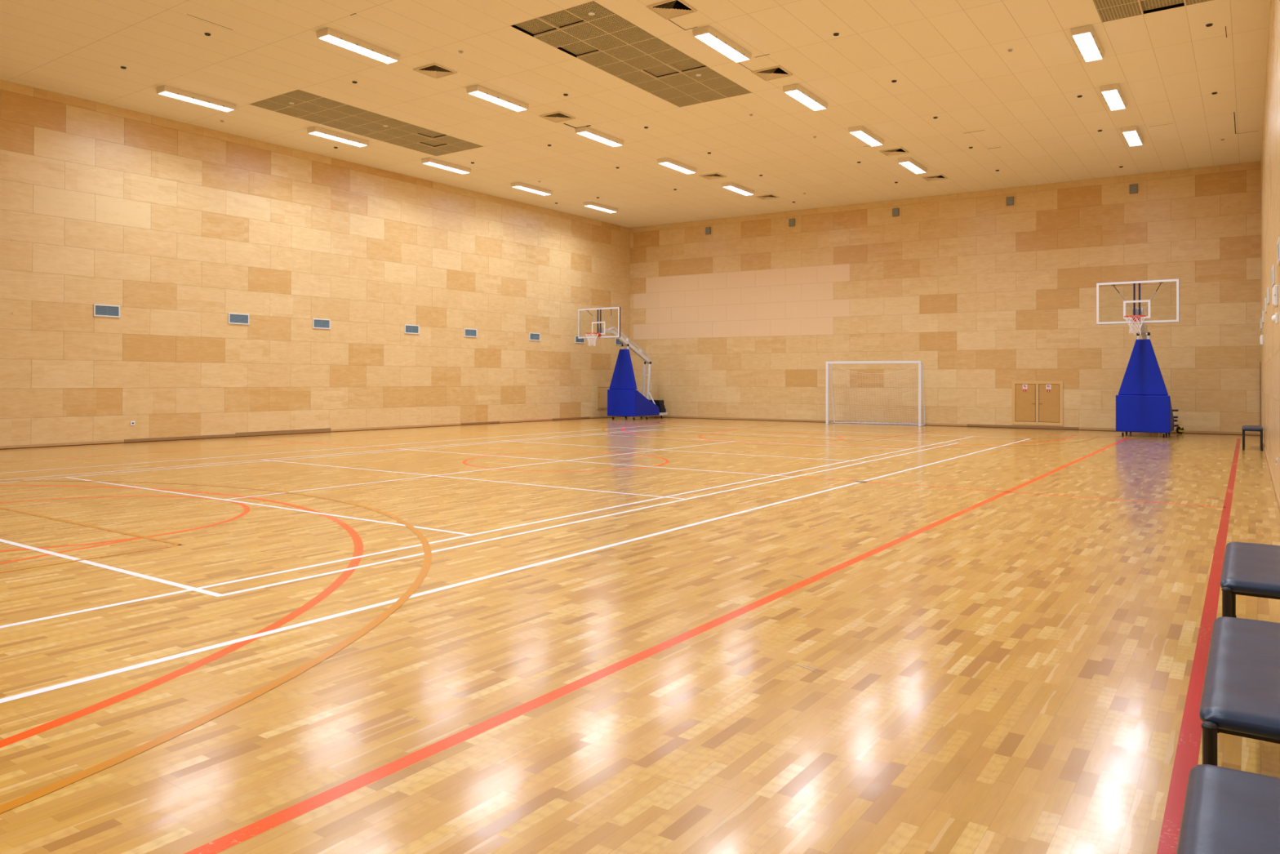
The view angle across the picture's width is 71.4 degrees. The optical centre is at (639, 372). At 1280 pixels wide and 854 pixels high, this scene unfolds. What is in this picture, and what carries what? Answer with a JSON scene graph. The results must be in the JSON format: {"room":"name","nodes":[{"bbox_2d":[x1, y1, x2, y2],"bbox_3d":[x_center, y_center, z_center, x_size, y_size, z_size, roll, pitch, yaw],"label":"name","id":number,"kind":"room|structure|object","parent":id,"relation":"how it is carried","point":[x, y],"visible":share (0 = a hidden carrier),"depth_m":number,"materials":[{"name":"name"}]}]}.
{"room":"sports hall","nodes":[
{"label":"sports hall","id":0,"kind":"room"},
{"bbox_2d":[0,80,630,449],"bbox_3d":[-10.291,-2.194,21.558,0.128,7.538,33.626,0,-1,36],"label":"wall","id":1,"kind":"structure","parent":0,"point":[181,227],"depth_m":22.39,"materials":[{"name":"brown wood"}]},
{"bbox_2d":[93,303,119,317],"bbox_3d":[-11.679,-1.361,19.508,0.022,0.264,0.536,0,-1,36],"label":"air vent","id":2,"kind":"object","parent":1,"relation":"in","point":[100,310],"visible":1,"depth_m":19.50,"materials":[{"name":"silver metal"}]},
{"bbox_2d":[228,312,248,324],"bbox_3d":[-9.899,-1.336,21.972,0.023,0.264,0.536,0,-1,36],"label":"air vent","id":3,"kind":"object","parent":1,"relation":"in","point":[233,318],"visible":1,"depth_m":21.97,"materials":[{"name":"silver metal"}]},
{"bbox_2d":[0,415,617,448],"bbox_3d":[-10.067,1.515,21.743,0.012,0.096,33.000,0,-1,36],"label":"baseboard","id":4,"kind":"structure","parent":1,"relation":"attached to","point":[312,430],"depth_m":22.53,"materials":[{"name":"brown wood"}]},
{"bbox_2d":[312,318,330,328],"bbox_3d":[-8.534,-1.316,23.860,0.022,0.264,0.536,0,-1,36],"label":"air vent","id":5,"kind":"object","parent":1,"relation":"in","point":[318,323],"visible":1,"depth_m":23.86,"materials":[{"name":"silver metal"}]},
{"bbox_2d":[404,324,419,333],"bbox_3d":[-6.747,-1.291,26.332,0.022,0.264,0.536,0,-1,36],"label":"air vent","id":6,"kind":"object","parent":1,"relation":"in","point":[408,329],"visible":1,"depth_m":26.33,"materials":[{"name":"silver metal"}]},
{"bbox_2d":[464,328,476,337],"bbox_3d":[-5.370,-1.271,28.236,0.023,0.264,0.536,0,-1,36],"label":"air vent","id":7,"kind":"object","parent":1,"relation":"in","point":[468,332],"visible":1,"depth_m":28.23,"materials":[{"name":"silver metal"}]},
{"bbox_2d":[528,332,540,341],"bbox_3d":[-3.625,-1.246,30.651,0.023,0.264,0.536,0,-1,36],"label":"air vent","id":8,"kind":"object","parent":1,"relation":"in","point":[532,336],"visible":1,"depth_m":30.65,"materials":[{"name":"silver metal"}]},
{"bbox_2d":[574,335,584,343],"bbox_3d":[-2.207,-1.226,32.613,0.022,0.264,0.536,0,-1,36],"label":"air vent","id":9,"kind":"object","parent":1,"relation":"in","point":[576,340],"visible":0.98,"depth_m":32.58,"materials":[{"name":"silver metal"}]},
{"bbox_2d":[596,386,609,408],"bbox_3d":[-1.210,0.933,33.980,0.030,0.840,1.320,0,-1,36],"label":"access hatch","id":10,"kind":"object","parent":1,"relation":"attached to","point":[602,390],"visible":0.61,"depth_m":33.71,"materials":[{"name":"brown wood"}]},
{"bbox_2d":[615,337,623,345],"bbox_3d":[-0.796,-1.206,34.566,0.022,0.264,0.536,0,-1,36],"label":"air vent","id":11,"kind":"object","parent":1,"relation":"in","point":[618,342],"visible":0.62,"depth_m":34.52,"materials":[{"name":"silver metal"}]},
{"bbox_2d":[0,0,1270,227],"bbox_3d":[-1.573,-6.472,16.078,22.000,1.202,35.000,0,-1,35],"label":"ceiling","id":12,"kind":"structure","parent":0,"point":[1022,116],"depth_m":18.19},
{"bbox_2d":[155,84,235,111],"bbox_3d":[-9.419,-5.819,18.944,0.330,0.122,1.560,0,-1,35],"label":"ceiling light","id":13,"kind":"object","parent":12,"relation":"attached to","point":[164,90],"visible":1,"depth_m":18.81,"materials":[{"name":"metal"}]},
{"bbox_2d":[306,126,368,146],"bbox_3d":[-7.402,-5.789,21.877,0.330,0.122,1.560,0,-1,35],"label":"ceiling light","id":14,"kind":"object","parent":12,"relation":"attached to","point":[318,131],"visible":1,"depth_m":21.75,"materials":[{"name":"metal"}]},
{"bbox_2d":[315,27,399,64],"bbox_3d":[-5.011,-5.826,15.912,0.330,0.122,1.560,0,-1,35],"label":"ceiling light","id":15,"kind":"object","parent":12,"relation":"attached to","point":[330,35],"visible":1,"depth_m":15.78,"materials":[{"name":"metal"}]},
{"bbox_2d":[249,89,483,155],"bbox_3d":[-6.282,-5.882,21.193,1.780,0.065,5.420,0,-1,35],"label":"ceiling vent","id":16,"kind":"object","parent":12,"relation":"in","point":[307,106],"visible":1,"depth_m":20.84,"materials":[{"name":"beige metal"}]},
{"bbox_2d":[413,62,457,79],"bbox_3d":[-3.971,-5.857,17.284,0.590,0.029,0.590,0,-1,35],"label":"ceiling vent","id":17,"kind":"object","parent":12,"relation":"in","point":[433,70],"visible":1,"depth_m":17.28,"materials":[{"name":"beige metal"}]},
{"bbox_2d":[421,157,471,173],"bbox_3d":[-5.384,-5.760,24.810,0.330,0.122,1.560,0,-1,35],"label":"ceiling light","id":18,"kind":"object","parent":12,"relation":"attached to","point":[430,162],"visible":1,"depth_m":24.65,"materials":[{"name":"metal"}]},
{"bbox_2d":[466,84,528,111],"bbox_3d":[-2.994,-5.796,18.845,0.330,0.122,1.560,0,-1,35],"label":"ceiling light","id":19,"kind":"object","parent":12,"relation":"attached to","point":[477,91],"visible":1,"depth_m":18.70,"materials":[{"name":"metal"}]},
{"bbox_2d":[511,182,551,195],"bbox_3d":[-3.366,-5.730,27.743,0.330,0.122,1.560,0,-1,35],"label":"ceiling light","id":20,"kind":"object","parent":12,"relation":"attached to","point":[519,185],"visible":1,"depth_m":27.58,"materials":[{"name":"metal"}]},
{"bbox_2d":[538,111,575,123],"bbox_3d":[-1.880,-5.827,20.288,0.590,0.029,0.590,0,-1,35],"label":"ceiling vent","id":21,"kind":"object","parent":12,"relation":"in","point":[556,117],"visible":1,"depth_m":20.28,"materials":[{"name":"beige metal"}]},
{"bbox_2d":[574,126,623,146],"bbox_3d":[-0.976,-5.766,21.778,0.330,0.122,1.560,0,-1,35],"label":"ceiling light","id":22,"kind":"object","parent":12,"relation":"attached to","point":[586,131],"visible":1,"depth_m":21.60,"materials":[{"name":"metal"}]},
{"bbox_2d":[582,201,617,213],"bbox_3d":[-1.349,-5.700,30.676,0.330,0.122,1.560,0,-1,35],"label":"ceiling light","id":23,"kind":"object","parent":12,"relation":"attached to","point":[589,204],"visible":1,"depth_m":30.51,"materials":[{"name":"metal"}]},
{"bbox_2d":[514,0,751,106],"bbox_3d":[0.070,-5.892,16.823,1.780,0.065,5.420,0,-1,35],"label":"ceiling vent","id":24,"kind":"object","parent":12,"relation":"in","point":[681,89],"visible":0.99,"depth_m":16.43,"materials":[{"name":"beige metal"}]},
{"bbox_2d":[588,11,595,15],"bbox_3d":[-0.793,-5.880,14.564,0.109,0.022,0.109,0,-1,35],"label":"smoke detector","id":25,"kind":"object","parent":24,"relation":"attached to","point":[592,13],"visible":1,"depth_m":14.54,"materials":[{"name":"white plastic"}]},
{"bbox_2d":[646,0,697,20],"bbox_3d":[0.513,-5.863,14.345,0.590,0.029,0.590,0,-1,35],"label":"ceiling vent","id":26,"kind":"object","parent":12,"relation":"in","point":[668,9],"visible":1,"depth_m":14.35,"materials":[{"name":"beige metal"}]},
{"bbox_2d":[657,157,697,173],"bbox_3d":[1.042,-5.737,24.711,0.330,0.122,1.560,0,-1,35],"label":"ceiling light","id":27,"kind":"object","parent":12,"relation":"attached to","point":[667,162],"visible":1,"depth_m":24.55,"materials":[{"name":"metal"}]},
{"bbox_2d":[698,172,726,179],"bbox_3d":[2.135,-5.768,26.107,0.590,0.029,0.590,0,-1,35],"label":"ceiling vent","id":28,"kind":"object","parent":12,"relation":"in","point":[712,175],"visible":1,"depth_m":26.11,"materials":[{"name":"beige metal"}]},
{"bbox_2d":[692,25,751,62],"bbox_3d":[1.472,-5.803,15.773,0.330,0.122,1.560,0,-1,35],"label":"ceiling light","id":29,"kind":"object","parent":12,"relation":"attached to","point":[708,35],"visible":1,"depth_m":15.62,"materials":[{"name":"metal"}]},
{"bbox_2d":[721,182,755,195],"bbox_3d":[3.059,-5.707,27.644,0.330,0.122,1.560,0,-1,35],"label":"ceiling light","id":30,"kind":"object","parent":12,"relation":"attached to","point":[731,186],"visible":1,"depth_m":27.47,"materials":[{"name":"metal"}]},
{"bbox_2d":[755,194,779,199],"bbox_3d":[4.156,-5.738,29.026,0.590,0.029,0.590,0,-1,35],"label":"ceiling vent","id":31,"kind":"object","parent":12,"relation":"in","point":[765,197],"visible":1,"depth_m":29.02,"materials":[{"name":"beige metal"}]},
{"bbox_2d":[751,65,792,81],"bbox_3d":[2.576,-5.833,17.344,0.590,0.029,0.590,0,-1,35],"label":"ceiling vent","id":32,"kind":"object","parent":12,"relation":"in","point":[775,72],"visible":1,"depth_m":17.35,"materials":[{"name":"beige metal"}]},
{"bbox_2d":[782,84,827,111],"bbox_3d":[3.489,-5.773,18.706,0.330,0.122,1.560,0,-1,35],"label":"ceiling light","id":33,"kind":"object","parent":12,"relation":"attached to","point":[797,91],"visible":1,"depth_m":18.54,"materials":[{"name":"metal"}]},
{"bbox_2d":[848,125,884,146],"bbox_3d":[5.507,-5.743,21.639,0.330,0.122,1.560,0,-1,35],"label":"ceiling light","id":34,"kind":"object","parent":12,"relation":"attached to","point":[862,133],"visible":1,"depth_m":21.44,"materials":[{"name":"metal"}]},
{"bbox_2d":[879,146,908,155],"bbox_3d":[6.634,-5.773,23.242,0.590,0.029,0.590,0,-1,35],"label":"ceiling vent","id":35,"kind":"object","parent":12,"relation":"in","point":[895,151],"visible":1,"depth_m":23.25,"materials":[{"name":"beige metal"}]},
{"bbox_2d":[897,157,927,173],"bbox_3d":[7.524,-5.714,24.572,0.330,0.122,1.560,0,-1,35],"label":"ceiling light","id":36,"kind":"object","parent":12,"relation":"attached to","point":[909,163],"visible":1,"depth_m":24.36,"materials":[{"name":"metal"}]},
{"bbox_2d":[921,173,947,181],"bbox_3d":[8.675,-5.743,26.208,0.590,0.029,0.590,0,-1,35],"label":"ceiling vent","id":37,"kind":"object","parent":12,"relation":"in","point":[936,177],"visible":1,"depth_m":26.22,"materials":[{"name":"beige metal"}]},
{"bbox_2d":[1070,24,1104,62],"bbox_3d":[7.889,-5.780,15.679,0.330,0.122,1.560,0,-1,35],"label":"ceiling light","id":38,"kind":"object","parent":12,"relation":"attached to","point":[1086,39],"visible":1,"depth_m":15.48,"materials":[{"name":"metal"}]},
{"bbox_2d":[1099,83,1127,111],"bbox_3d":[9.906,-5.750,18.612,0.330,0.122,1.560,0,-1,35],"label":"ceiling light","id":39,"kind":"object","parent":12,"relation":"attached to","point":[1113,94],"visible":1,"depth_m":18.41,"materials":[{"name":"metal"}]},
{"bbox_2d":[1120,125,1143,146],"bbox_3d":[11.924,-5.720,21.545,0.330,0.122,1.560,0,-1,35],"label":"ceiling light","id":40,"kind":"object","parent":12,"relation":"attached to","point":[1132,135],"visible":1,"depth_m":21.30,"materials":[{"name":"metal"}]},
{"bbox_2d":[1093,0,1211,22],"bbox_3d":[6.908,-5.902,12.119,1.780,0.065,5.420,0,-1,35],"label":"ceiling vent","id":41,"kind":"object","parent":12,"relation":"in","point":[1108,10],"visible":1,"depth_m":14.26,"materials":[{"name":"beige metal"}]},
{"bbox_2d":[0,416,1279,853],"bbox_3d":[-1.657,1.615,16.114,22.000,0.102,35.100,0,-1,35],"label":"floor","id":42,"kind":"structure","parent":0,"point":[640,635],"depth_m":5.03,"materials":[{"name":"brown wood"}]},
{"bbox_2d":[577,306,668,419],"bbox_3d":[-0.594,-0.285,32.360,1.810,3.954,4.279,0,-1,35],"label":"basketball hoop","id":43,"kind":"object","parent":42,"relation":"on","point":[624,399],"visible":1,"depth_m":32.26,"materials":[{"name":"plastic"}]},
{"bbox_2d":[826,360,925,426],"bbox_3d":[7.727,0.659,29.209,3.060,2.078,0.923,0,0,28],"label":"goal","id":44,"kind":"object","parent":42,"relation":"on","point":[921,384],"visible":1,"depth_m":29.15,"materials":[{"name":"white metal"}]},
{"bbox_2d":[1096,278,1179,437],"bbox_3d":[13.222,-0.302,23.402,1.810,3.954,4.279,0,-1,35],"label":"basketball hoop","id":45,"kind":"object","parent":42,"relation":"on","point":[1143,403],"visible":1,"depth_m":23.24,"materials":[{"name":"metal"}]},
{"bbox_2d":[1175,426,1184,433],"bbox_3d":[15.007,1.588,24.740,0.209,0.210,0.209,1,-1,-39],"label":"volleyball","id":46,"kind":"object","parent":42,"relation":"on","point":[1180,429],"visible":0.99,"depth_m":24.67,"materials":[{"name":"yellow leather"}]},
{"bbox_2d":[1176,764,1279,853],"bbox_3d":[1.211,1.226,1.661,0.380,0.480,1.397,0,-1,35],"label":"bench","id":47,"kind":"object","parent":42,"relation":"on","point":[1226,811],"visible":1,"depth_m":2.01,"materials":[{"name":"black leather"}]},
{"bbox_2d":[1199,616,1279,765],"bbox_3d":[2.195,1.240,3.090,0.380,0.480,1.397,0,-1,35],"label":"bench","id":48,"kind":"object","parent":42,"relation":"on","point":[1241,693],"visible":0.98,"depth_m":2.87,"materials":[{"name":"black leather"}]},
{"bbox_2d":[1219,542,1279,617],"bbox_3d":[3.385,1.258,4.820,0.380,0.480,1.397,0,-1,35],"label":"bench","id":49,"kind":"object","parent":42,"relation":"on","point":[1248,569],"visible":0.89,"depth_m":4.58,"materials":[{"name":"black leather"}]},
{"bbox_2d":[1241,425,1263,450],"bbox_3d":[13.343,1.406,19.392,0.380,0.480,1.397,0,-1,35],"label":"bench","id":50,"kind":"object","parent":42,"relation":"on","point":[1245,428],"visible":1,"depth_m":18.91,"materials":[{"name":"black leather"}]},
{"bbox_2d":[630,161,1261,435],"bbox_3d":[8.246,-2.064,29.683,20.454,7.538,0.128,0,-1,33],"label":"wall","id":51,"kind":"structure","parent":0,"point":[744,318],"depth_m":28.31,"materials":[{"name":"brown wood"}]},
{"bbox_2d":[705,226,711,234],"bbox_3d":[2.544,-5.309,33.259,0.210,0.260,0.053,0,-1,33],"label":"wall speaker","id":52,"kind":"object","parent":51,"relation":"attached to","point":[708,230],"visible":1,"depth_m":33.23,"materials":[{"name":"grey plastic"}]},
{"bbox_2d":[788,218,795,226],"bbox_3d":[5.365,-5.312,31.453,0.210,0.260,0.053,0,-1,33],"label":"wall speaker","id":53,"kind":"object","parent":51,"relation":"attached to","point":[791,221],"visible":1,"depth_m":31.44,"materials":[{"name":"grey plastic"}]},
{"bbox_2d":[892,208,898,216],"bbox_3d":[8.464,-5.316,29.469,0.210,0.260,0.053,0,-1,33],"label":"wall speaker","id":54,"kind":"object","parent":51,"relation":"attached to","point":[895,211],"visible":1,"depth_m":29.45,"materials":[{"name":"grey plastic"}]},
{"bbox_2d":[648,415,1257,435],"bbox_3d":[8.164,1.655,29.618,20.380,0.071,0.012,0,-1,33],"label":"baseboard","id":55,"kind":"structure","parent":51,"relation":"attached to","point":[679,416],"depth_m":28.00,"materials":[{"name":"brown wood"}]},
{"bbox_2d":[1006,196,1013,205],"bbox_3d":[11.454,-5.319,27.555,0.210,0.260,0.053,0,-1,33],"label":"wall speaker","id":56,"kind":"object","parent":51,"relation":"attached to","point":[1010,200],"visible":1,"depth_m":27.53,"materials":[{"name":"grey fabric"}]},
{"bbox_2d":[1006,197,1010,204],"bbox_3d":[11.441,-5.318,27.534,0.180,0.220,0.003,0,-1,33],"label":"grille","id":57,"kind":"object","parent":56,"relation":"attached to","point":[1008,199],"depth_m":27.55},
{"bbox_2d":[1011,381,1062,426],"bbox_3d":[12.086,0.915,27.099,1.440,1.344,0.034,0,-1,33],"label":"double door","id":58,"kind":"structure","parent":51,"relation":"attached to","point":[1033,402],"depth_m":27.10,"materials":[{"name":"brown wood"}]},
{"bbox_2d":[1129,183,1137,193],"bbox_3d":[14.276,-5.323,25.748,0.210,0.260,0.053,0,-1,33],"label":"wall speaker","id":59,"kind":"object","parent":51,"relation":"attached to","point":[1133,188],"visible":1,"depth_m":25.72,"materials":[{"name":"grey plastic"}]},
{"bbox_2d":[1260,0,1279,499],"bbox_3d":[7.218,-2.218,9.923,0.128,7.538,34.293,0,-1,34],"label":"wall","id":60,"kind":"structure","parent":0,"point":[1270,147],"depth_m":14.04,"materials":[{"name":"brown wood"}]},
{"bbox_2d":[1259,361,1260,435],"bbox_3d":[16.774,0.694,24.073,0.019,2.000,0.030,0,-1,35],"label":"trim","id":61,"kind":"structure","parent":60,"relation":"attached to","point":[1260,362],"depth_m":24.07,"materials":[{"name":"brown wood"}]},
{"bbox_2d":[1259,334,1263,345],"bbox_3d":[14.370,-0.761,20.580,0.062,0.220,0.260,0,-1,34],"label":"emergency light","id":62,"kind":"object","parent":60,"relation":"attached to","point":[1261,337],"visible":1,"depth_m":20.48,"materials":[{"name":"white plastic"}]},
{"bbox_2d":[1262,310,1263,323],"bbox_3d":[14.079,-1.261,20.118,0.022,0.264,0.536,0,-1,34],"label":"air vent","id":63,"kind":"object","parent":60,"relation":"in","point":[1263,310],"visible":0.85,"depth_m":20.07,"materials":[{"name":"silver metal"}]},
{"bbox_2d":[1265,297,1266,313],"bbox_3d":[12.023,-1.292,17.102,0.023,0.264,0.536,0,-1,34],"label":"air vent","id":64,"kind":"object","parent":60,"relation":"in","point":[1265,298],"visible":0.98,"depth_m":16.88,"materials":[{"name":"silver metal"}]},
{"bbox_2d":[1266,287,1269,305],"bbox_3d":[10.727,-1.311,15.202,0.022,0.264,0.536,0,-1,34],"label":"air vent","id":65,"kind":"object","parent":60,"relation":"in","point":[1268,289],"visible":1,"depth_m":14.98,"materials":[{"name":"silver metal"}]},
{"bbox_2d":[1262,440,1279,509],"bbox_3d":[7.356,1.510,10.240,0.014,0.061,33.450,0,-1,34],"label":"baseboard","id":66,"kind":"structure","parent":60,"relation":"attached to","point":[1268,461],"depth_m":12.70,"materials":[{"name":"brown wood"}]},
{"bbox_2d":[1271,264,1275,287],"bbox_3d":[8.756,-1.340,12.310,0.022,0.264,0.536,0,-1,34],"label":"air vent","id":67,"kind":"object","parent":60,"relation":"in","point":[1273,265],"visible":0.98,"depth_m":12.09,"materials":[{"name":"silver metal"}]},
{"bbox_2d":[1271,312,1278,324],"bbox_3d":[7.666,-0.661,10.747,0.072,0.130,0.090,0,-1,34],"label":"sensor","id":68,"kind":"object","parent":60,"relation":"attached to","point":[1274,318],"visible":0.99,"depth_m":10.71,"materials":[{"name":"white plastic"}]},
{"bbox_2d":[1272,284,1278,307],"bbox_3d":[7.784,-0.939,10.909,0.050,0.250,0.364,0,-1,34],"label":"emergency light","id":69,"kind":"object","parent":60,"relation":"attached to","point":[1275,289],"visible":1,"depth_m":10.76,"materials":[{"name":"white plastic"}]},
{"bbox_2d":[1277,236,1279,266],"bbox_3d":[7.179,-1.363,9.997,0.022,0.264,0.536,0,-1,34],"label":"air vent","id":70,"kind":"object","parent":60,"relation":"in","point":[1278,241],"visible":1,"depth_m":9.80,"materials":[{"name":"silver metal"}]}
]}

